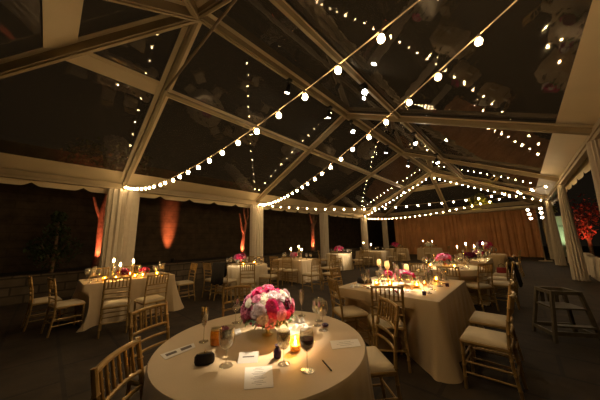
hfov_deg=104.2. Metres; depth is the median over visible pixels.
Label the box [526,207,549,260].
lamp stand
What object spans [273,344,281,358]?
bottle
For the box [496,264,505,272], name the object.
handbag
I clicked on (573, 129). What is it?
rafter
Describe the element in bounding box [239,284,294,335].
flower arrangement
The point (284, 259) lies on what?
chair
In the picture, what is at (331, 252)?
chair
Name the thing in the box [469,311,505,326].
cushion
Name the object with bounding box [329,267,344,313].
chair
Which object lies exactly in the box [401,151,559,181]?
rafter
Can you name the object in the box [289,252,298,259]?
flower arrangement
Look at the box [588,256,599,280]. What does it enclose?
planter
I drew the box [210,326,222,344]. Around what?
jar
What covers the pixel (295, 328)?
napkin
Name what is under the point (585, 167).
valance
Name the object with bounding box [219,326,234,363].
water goblet
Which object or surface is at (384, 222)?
drape
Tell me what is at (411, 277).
flower arrangement
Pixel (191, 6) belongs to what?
rafter hip
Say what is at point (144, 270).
flower arrangement
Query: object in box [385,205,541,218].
beam
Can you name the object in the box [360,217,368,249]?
drape
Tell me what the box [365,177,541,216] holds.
string light
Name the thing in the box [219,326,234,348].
bowl
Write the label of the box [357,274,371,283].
handbag
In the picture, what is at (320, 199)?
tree
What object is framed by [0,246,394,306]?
wall
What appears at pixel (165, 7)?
rafter
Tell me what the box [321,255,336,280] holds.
chair
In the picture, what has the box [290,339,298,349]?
votive
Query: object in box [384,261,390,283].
candlestick
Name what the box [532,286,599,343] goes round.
high chair
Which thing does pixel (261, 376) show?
menu card
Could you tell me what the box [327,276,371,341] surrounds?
chair
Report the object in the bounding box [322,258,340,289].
chair
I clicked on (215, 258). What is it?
floor
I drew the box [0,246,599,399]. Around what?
floor
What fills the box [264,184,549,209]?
string light
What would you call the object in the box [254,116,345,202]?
rafter
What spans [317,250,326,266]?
chair
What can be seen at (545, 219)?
drape
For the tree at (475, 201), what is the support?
on the floor at (33, 366)
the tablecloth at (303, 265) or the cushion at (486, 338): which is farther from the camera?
the tablecloth at (303, 265)
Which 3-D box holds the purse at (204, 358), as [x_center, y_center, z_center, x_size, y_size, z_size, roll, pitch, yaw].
[-0.575,0.946,1.407,0.116,0.073,0.052,2,-10,-17]
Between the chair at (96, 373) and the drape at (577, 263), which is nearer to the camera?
the chair at (96, 373)
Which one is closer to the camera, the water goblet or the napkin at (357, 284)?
the water goblet
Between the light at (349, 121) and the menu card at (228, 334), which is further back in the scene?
the light at (349, 121)
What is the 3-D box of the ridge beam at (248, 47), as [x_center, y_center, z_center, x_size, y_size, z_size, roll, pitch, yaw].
[3.401,-2.649,10.045,0.290,0.170,15.600,-10,-13,42]
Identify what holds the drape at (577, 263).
attached to the column
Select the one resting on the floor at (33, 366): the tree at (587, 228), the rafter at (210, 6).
the tree at (587, 228)
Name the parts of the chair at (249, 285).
leg, rail, rail, rail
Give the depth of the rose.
1.76 m
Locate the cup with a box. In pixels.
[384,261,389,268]
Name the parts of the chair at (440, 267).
backrest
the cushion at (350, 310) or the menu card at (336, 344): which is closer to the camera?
the menu card at (336, 344)
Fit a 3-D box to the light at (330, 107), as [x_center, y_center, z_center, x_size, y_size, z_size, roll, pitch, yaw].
[0.924,-2.779,7.423,0.204,0.359,0.142,-10,-13,42]
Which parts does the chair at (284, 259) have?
backrest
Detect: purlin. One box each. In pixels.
[66,53,410,190]
[269,0,466,182]
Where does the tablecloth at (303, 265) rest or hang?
on the floor at (33, 366)
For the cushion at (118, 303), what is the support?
on the chair at (118, 303)
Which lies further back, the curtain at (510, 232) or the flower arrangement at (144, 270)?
the curtain at (510, 232)
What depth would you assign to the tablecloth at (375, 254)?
13.00 m
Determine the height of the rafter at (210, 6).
2.537 m
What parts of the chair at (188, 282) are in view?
leg, leg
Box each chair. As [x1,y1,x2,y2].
[21,275,62,331]
[40,277,85,337]
[88,267,109,278]
[90,336,144,399]
[97,276,131,338]
[124,265,140,273]
[125,301,169,399]
[133,273,169,328]
[175,263,197,300]
[201,262,223,298]
[213,264,236,301]
[222,284,251,316]
[239,263,256,302]
[244,256,253,262]
[257,256,272,281]
[259,259,279,288]
[269,256,285,283]
[282,257,297,285]
[302,258,321,291]
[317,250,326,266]
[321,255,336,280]
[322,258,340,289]
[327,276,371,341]
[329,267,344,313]
[330,251,342,271]
[352,250,364,270]
[361,249,372,265]
[366,296,401,399]
[367,285,411,372]
[386,248,397,265]
[387,260,393,273]
[398,247,406,259]
[409,263,428,277]
[424,246,432,260]
[436,266,460,279]
[459,289,527,399]
[466,263,499,311]
[468,280,523,372]
[487,259,510,293]
[489,261,519,309]
[493,256,518,294]
[495,255,518,288]
[505,250,524,276]
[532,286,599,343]
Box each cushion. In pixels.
[30,296,61,303]
[50,298,84,306]
[103,298,127,307]
[132,365,146,380]
[135,295,164,302]
[175,280,193,284]
[223,278,235,281]
[241,279,255,282]
[260,274,276,277]
[302,272,318,275]
[333,305,367,316]
[366,346,394,372]
[368,314,402,326]
[460,326,511,348]
[466,282,491,287]
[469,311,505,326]
[487,276,509,280]
[489,280,509,285]
[493,272,508,275]
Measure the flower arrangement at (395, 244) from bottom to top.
0.458 m
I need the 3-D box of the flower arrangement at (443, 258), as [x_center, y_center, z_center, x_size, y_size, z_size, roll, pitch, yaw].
[3.553,1.469,5.757,0.487,0.332,0.531,1,-10,-13]
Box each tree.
[22,211,83,272]
[58,136,153,267]
[226,178,263,253]
[302,189,325,251]
[468,193,492,212]
[536,205,556,252]
[569,193,599,254]
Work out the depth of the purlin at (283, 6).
4.55 m
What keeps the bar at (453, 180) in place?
attached to the purlin at (283, 6)
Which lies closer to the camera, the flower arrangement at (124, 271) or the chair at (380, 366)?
the chair at (380, 366)
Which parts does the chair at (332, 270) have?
leg, backrest, leg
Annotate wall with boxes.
[0,139,404,272]
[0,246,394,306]
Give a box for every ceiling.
[388,157,537,215]
[533,0,599,202]
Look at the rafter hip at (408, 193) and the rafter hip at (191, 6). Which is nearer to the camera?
the rafter hip at (191, 6)
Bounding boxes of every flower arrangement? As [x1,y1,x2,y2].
[113,268,130,276]
[136,267,150,275]
[233,253,248,264]
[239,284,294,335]
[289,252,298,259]
[333,245,343,251]
[380,270,393,280]
[391,242,400,247]
[391,269,418,285]
[424,242,432,246]
[434,253,455,265]
[460,252,477,260]
[472,249,485,257]
[475,240,495,251]
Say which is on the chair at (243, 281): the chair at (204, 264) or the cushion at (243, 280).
the cushion at (243, 280)
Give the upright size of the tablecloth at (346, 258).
0.752 m
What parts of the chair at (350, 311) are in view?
leg, leg, seat frame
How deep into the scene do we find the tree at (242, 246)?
12.15 m
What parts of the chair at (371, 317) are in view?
leg, leg, rail, seat frame, rail, leg, leg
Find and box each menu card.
[224,328,241,337]
[244,366,273,389]
[330,339,360,348]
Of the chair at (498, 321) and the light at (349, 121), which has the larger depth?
the light at (349, 121)
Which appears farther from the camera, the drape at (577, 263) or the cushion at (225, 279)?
the drape at (577, 263)
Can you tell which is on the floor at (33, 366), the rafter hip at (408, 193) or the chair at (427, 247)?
the chair at (427, 247)
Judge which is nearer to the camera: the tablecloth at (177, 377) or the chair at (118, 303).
the tablecloth at (177, 377)
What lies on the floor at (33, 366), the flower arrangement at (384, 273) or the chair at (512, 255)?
the chair at (512, 255)
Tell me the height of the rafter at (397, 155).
2.537 m
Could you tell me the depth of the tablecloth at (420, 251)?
15.09 m
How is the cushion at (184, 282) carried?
on the chair at (188, 282)
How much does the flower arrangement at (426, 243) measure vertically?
0.422 m
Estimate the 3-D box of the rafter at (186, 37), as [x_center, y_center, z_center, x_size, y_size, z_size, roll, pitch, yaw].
[-3.780,-1.990,5.944,5.235,2.537,0.280,-10,-13,42]
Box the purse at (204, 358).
[194,350,214,365]
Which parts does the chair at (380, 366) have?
leg, seat frame, rail, rail, rail, rail, leg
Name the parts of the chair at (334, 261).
backrest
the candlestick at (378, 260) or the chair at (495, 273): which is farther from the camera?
the chair at (495, 273)
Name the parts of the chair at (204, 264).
leg, backrest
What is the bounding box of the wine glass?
[299,329,313,368]
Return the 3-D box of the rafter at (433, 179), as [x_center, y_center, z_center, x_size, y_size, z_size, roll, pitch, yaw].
[10.068,-0.408,16.841,0.270,2.580,4.005,-10,-13,42]
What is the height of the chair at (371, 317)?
0.930 m
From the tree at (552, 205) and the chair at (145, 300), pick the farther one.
the tree at (552, 205)
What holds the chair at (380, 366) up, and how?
on the floor at (33, 366)
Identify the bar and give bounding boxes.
[165,0,236,90]
[406,180,458,188]
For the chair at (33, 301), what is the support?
on the floor at (33, 366)
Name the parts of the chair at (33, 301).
leg, leg, seat frame, leg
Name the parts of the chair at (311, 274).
leg, backrest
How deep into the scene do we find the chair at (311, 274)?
6.92 m
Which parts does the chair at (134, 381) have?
leg, seat frame, rail, rail, rail, rail, leg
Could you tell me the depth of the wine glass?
1.30 m
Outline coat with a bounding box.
[210,262,226,285]
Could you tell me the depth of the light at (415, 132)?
7.64 m
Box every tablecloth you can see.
[61,272,183,332]
[142,311,374,399]
[217,263,268,295]
[271,257,323,283]
[326,253,353,270]
[336,275,484,383]
[355,250,392,265]
[385,248,409,260]
[411,263,490,305]
[417,248,442,260]
[450,257,495,282]
[460,253,507,268]
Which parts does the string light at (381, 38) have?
bulb, bulb, bulb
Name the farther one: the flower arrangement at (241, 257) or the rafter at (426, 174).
the rafter at (426, 174)
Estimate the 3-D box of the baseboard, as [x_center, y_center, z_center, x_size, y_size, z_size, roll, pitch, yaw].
[12.232,2.593,10.239,0.271,0.748,5.300,-10,-13,42]
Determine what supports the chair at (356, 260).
on the floor at (33, 366)
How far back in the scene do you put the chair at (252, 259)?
8.59 m
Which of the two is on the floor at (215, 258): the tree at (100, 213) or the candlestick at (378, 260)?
the tree at (100, 213)
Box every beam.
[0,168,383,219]
[201,14,430,173]
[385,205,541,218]
[542,117,599,206]
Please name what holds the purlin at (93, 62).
attached to the rafter at (186, 37)
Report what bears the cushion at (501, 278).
on the chair at (500, 278)
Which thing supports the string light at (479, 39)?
hanging from the beam at (581, 155)
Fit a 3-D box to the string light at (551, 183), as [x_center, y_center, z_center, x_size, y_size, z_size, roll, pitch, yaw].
[7.118,0.610,13.345,0.075,0.561,11.093,2,-10,-19]
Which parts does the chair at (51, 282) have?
leg, leg, seat frame, leg, leg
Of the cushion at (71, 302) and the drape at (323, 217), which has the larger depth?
the drape at (323, 217)
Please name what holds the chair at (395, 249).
on the floor at (33, 366)
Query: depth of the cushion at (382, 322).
2.79 m
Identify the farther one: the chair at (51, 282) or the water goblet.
the chair at (51, 282)
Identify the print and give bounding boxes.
[165,345,191,355]
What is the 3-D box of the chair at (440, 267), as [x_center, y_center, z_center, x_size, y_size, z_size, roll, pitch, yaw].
[2.933,1.744,4.535,0.426,0.930,0.494,-8,-12,34]
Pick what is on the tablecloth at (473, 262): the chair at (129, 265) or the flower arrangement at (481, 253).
the flower arrangement at (481, 253)
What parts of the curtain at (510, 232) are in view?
curtain rod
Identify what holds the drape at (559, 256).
attached to the column
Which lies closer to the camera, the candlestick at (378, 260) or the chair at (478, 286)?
the candlestick at (378, 260)
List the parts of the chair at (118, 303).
leg, seat frame, rail, rail, rail, rail, leg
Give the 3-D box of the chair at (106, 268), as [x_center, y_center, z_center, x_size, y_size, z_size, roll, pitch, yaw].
[-4.647,2.058,5.396,0.494,0.930,0.426,-10,-13,42]
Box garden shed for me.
[555,215,566,256]
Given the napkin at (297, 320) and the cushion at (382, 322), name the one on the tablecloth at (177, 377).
the napkin at (297, 320)
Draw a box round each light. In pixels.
[124,0,419,189]
[259,0,516,204]
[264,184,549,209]
[285,78,292,93]
[326,105,332,117]
[348,120,354,132]
[359,82,367,94]
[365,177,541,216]
[381,183,551,218]
[411,131,416,144]
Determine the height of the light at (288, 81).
0.361 m
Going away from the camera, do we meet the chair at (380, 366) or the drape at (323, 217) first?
the chair at (380, 366)
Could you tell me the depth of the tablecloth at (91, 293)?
4.64 m
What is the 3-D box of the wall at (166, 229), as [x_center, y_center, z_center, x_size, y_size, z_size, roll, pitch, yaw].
[-3.064,1.637,15.813,0.300,5.200,60.000,-10,-13,42]
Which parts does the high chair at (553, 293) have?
leg, arm rail, foot rail, rail, leg, seat, rail, leg, arm rail, foot rail, leg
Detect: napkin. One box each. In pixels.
[276,323,311,339]
[288,315,304,322]
[350,283,363,287]
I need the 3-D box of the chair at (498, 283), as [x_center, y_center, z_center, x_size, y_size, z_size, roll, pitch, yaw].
[4.389,1.798,5.042,0.494,0.930,0.426,-10,-13,42]
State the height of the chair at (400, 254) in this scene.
0.930 m
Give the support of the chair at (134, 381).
on the floor at (33, 366)
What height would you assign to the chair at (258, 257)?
0.930 m
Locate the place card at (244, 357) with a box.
[237,351,258,363]
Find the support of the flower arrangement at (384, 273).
on the tablecloth at (436, 321)
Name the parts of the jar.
lid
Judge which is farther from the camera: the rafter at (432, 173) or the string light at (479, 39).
the rafter at (432, 173)
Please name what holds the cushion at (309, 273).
on the chair at (311, 274)
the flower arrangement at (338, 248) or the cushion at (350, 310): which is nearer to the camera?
the cushion at (350, 310)
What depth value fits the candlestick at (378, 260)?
4.19 m
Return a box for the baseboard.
[566,250,594,274]
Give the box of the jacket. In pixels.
[507,257,522,286]
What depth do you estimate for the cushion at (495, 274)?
6.13 m
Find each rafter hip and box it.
[0,14,200,78]
[182,0,199,22]
[383,175,429,218]
[429,171,542,206]
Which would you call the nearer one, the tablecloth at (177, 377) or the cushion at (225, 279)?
the tablecloth at (177, 377)
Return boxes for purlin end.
[42,0,83,48]
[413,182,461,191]
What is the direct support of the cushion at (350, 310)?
on the chair at (350, 311)
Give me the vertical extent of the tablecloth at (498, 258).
0.752 m
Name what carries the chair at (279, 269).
on the floor at (33, 366)
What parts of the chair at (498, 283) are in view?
leg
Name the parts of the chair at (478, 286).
seat frame, leg, leg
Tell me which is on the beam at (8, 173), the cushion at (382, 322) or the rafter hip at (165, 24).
the rafter hip at (165, 24)
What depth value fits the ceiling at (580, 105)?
3.73 m
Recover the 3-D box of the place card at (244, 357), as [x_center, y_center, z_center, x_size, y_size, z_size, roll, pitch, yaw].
[-0.317,0.966,1.445,0.120,0.035,0.090,-1,-10,-4]
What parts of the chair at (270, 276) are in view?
backrest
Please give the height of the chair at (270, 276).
0.930 m
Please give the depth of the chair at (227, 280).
6.06 m
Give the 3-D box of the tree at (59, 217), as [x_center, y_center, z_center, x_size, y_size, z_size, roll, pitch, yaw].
[-7.993,1.352,7.628,0.942,2.018,1.402,-10,-13,42]
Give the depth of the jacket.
5.41 m
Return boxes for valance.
[0,177,380,220]
[551,158,590,204]
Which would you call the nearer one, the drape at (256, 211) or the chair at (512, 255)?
the chair at (512, 255)
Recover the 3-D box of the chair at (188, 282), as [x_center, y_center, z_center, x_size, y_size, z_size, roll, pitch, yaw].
[-2.987,2.139,6.081,0.426,0.930,0.494,-10,-13,42]
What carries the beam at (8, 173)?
on the column
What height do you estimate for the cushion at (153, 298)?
0.052 m
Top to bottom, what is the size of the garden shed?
2.780 m
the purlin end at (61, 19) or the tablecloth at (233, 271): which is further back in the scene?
the tablecloth at (233, 271)
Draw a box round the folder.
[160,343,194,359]
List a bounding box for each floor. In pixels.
[0,246,378,276]
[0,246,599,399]
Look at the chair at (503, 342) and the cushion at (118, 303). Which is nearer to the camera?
the chair at (503, 342)
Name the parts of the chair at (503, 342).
leg, leg, seat frame, rail, leg, leg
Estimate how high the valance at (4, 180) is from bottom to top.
0.270 m
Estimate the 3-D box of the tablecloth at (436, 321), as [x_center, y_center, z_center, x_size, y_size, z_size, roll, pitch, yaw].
[1.933,1.746,3.951,1.825,0.752,2.900,-10,-13,42]
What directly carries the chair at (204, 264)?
on the floor at (33, 366)
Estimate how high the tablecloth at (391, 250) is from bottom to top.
0.752 m
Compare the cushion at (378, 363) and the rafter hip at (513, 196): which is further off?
the rafter hip at (513, 196)
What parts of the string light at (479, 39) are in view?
bulb, bulb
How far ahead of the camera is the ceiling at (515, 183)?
13.12 m
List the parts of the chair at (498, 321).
leg, seat frame, leg, leg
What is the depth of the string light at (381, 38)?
2.19 m
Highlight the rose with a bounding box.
[216,325,228,338]
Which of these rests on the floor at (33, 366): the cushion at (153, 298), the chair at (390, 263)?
the chair at (390, 263)
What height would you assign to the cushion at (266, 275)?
0.052 m
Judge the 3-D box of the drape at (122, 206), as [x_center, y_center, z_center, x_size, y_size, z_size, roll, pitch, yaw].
[-5.557,1.248,7.184,0.482,3.135,0.857,-10,-13,42]
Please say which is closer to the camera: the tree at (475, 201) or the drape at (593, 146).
the drape at (593, 146)
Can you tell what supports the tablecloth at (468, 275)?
on the floor at (33, 366)
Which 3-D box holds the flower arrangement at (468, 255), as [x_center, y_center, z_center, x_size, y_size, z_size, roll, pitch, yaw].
[4.998,1.660,6.902,0.452,0.278,0.404,-10,-13,42]
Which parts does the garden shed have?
door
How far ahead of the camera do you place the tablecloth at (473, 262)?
6.78 m
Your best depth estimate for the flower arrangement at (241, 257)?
7.22 m
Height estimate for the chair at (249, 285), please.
0.930 m
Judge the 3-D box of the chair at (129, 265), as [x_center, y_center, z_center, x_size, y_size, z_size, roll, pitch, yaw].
[-4.204,2.133,5.892,0.494,0.930,0.426,-10,-13,41]
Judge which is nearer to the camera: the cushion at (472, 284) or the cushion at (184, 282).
the cushion at (472, 284)
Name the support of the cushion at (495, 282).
on the chair at (498, 283)
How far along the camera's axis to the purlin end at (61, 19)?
3.72 m
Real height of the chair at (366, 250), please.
0.930 m
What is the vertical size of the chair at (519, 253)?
0.930 m
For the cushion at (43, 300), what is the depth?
4.34 m
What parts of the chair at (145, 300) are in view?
leg, seat frame, rail, leg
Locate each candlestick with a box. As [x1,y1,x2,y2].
[109,259,114,277]
[377,259,381,279]
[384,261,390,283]
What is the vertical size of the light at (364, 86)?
0.256 m
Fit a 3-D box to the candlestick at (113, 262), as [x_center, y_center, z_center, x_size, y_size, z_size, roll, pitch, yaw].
[-4.110,1.494,5.137,0.090,0.407,0.090,-10,-13,42]
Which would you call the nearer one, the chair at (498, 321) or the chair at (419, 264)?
the chair at (498, 321)
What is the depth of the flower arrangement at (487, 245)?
9.29 m
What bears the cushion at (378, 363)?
on the chair at (380, 366)
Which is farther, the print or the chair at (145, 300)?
the chair at (145, 300)
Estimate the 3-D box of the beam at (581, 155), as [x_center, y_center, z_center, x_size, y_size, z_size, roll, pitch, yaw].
[6.841,-0.980,5.768,0.145,0.200,24.500,-10,-13,42]
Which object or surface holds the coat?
hanging from the chair at (227, 280)
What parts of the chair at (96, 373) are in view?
leg, rail, rail, rail, leg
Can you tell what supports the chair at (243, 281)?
on the floor at (33, 366)
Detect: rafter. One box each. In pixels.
[105,0,201,22]
[119,23,201,186]
[195,0,231,17]
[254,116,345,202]
[322,153,400,210]
[345,112,592,135]
[362,173,428,215]
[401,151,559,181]
[430,174,449,213]
[431,172,546,198]
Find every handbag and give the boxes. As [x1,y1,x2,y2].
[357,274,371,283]
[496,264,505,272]
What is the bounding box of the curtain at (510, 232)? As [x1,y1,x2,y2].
[393,208,543,256]
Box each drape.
[97,189,139,277]
[249,205,262,262]
[319,212,328,262]
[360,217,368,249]
[381,219,388,250]
[541,207,553,258]
[545,201,566,264]
[556,184,589,280]
[586,139,599,210]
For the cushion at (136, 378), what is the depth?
1.80 m
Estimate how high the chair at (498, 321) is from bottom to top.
0.930 m
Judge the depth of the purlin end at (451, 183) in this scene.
16.50 m
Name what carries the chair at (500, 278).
on the floor at (33, 366)

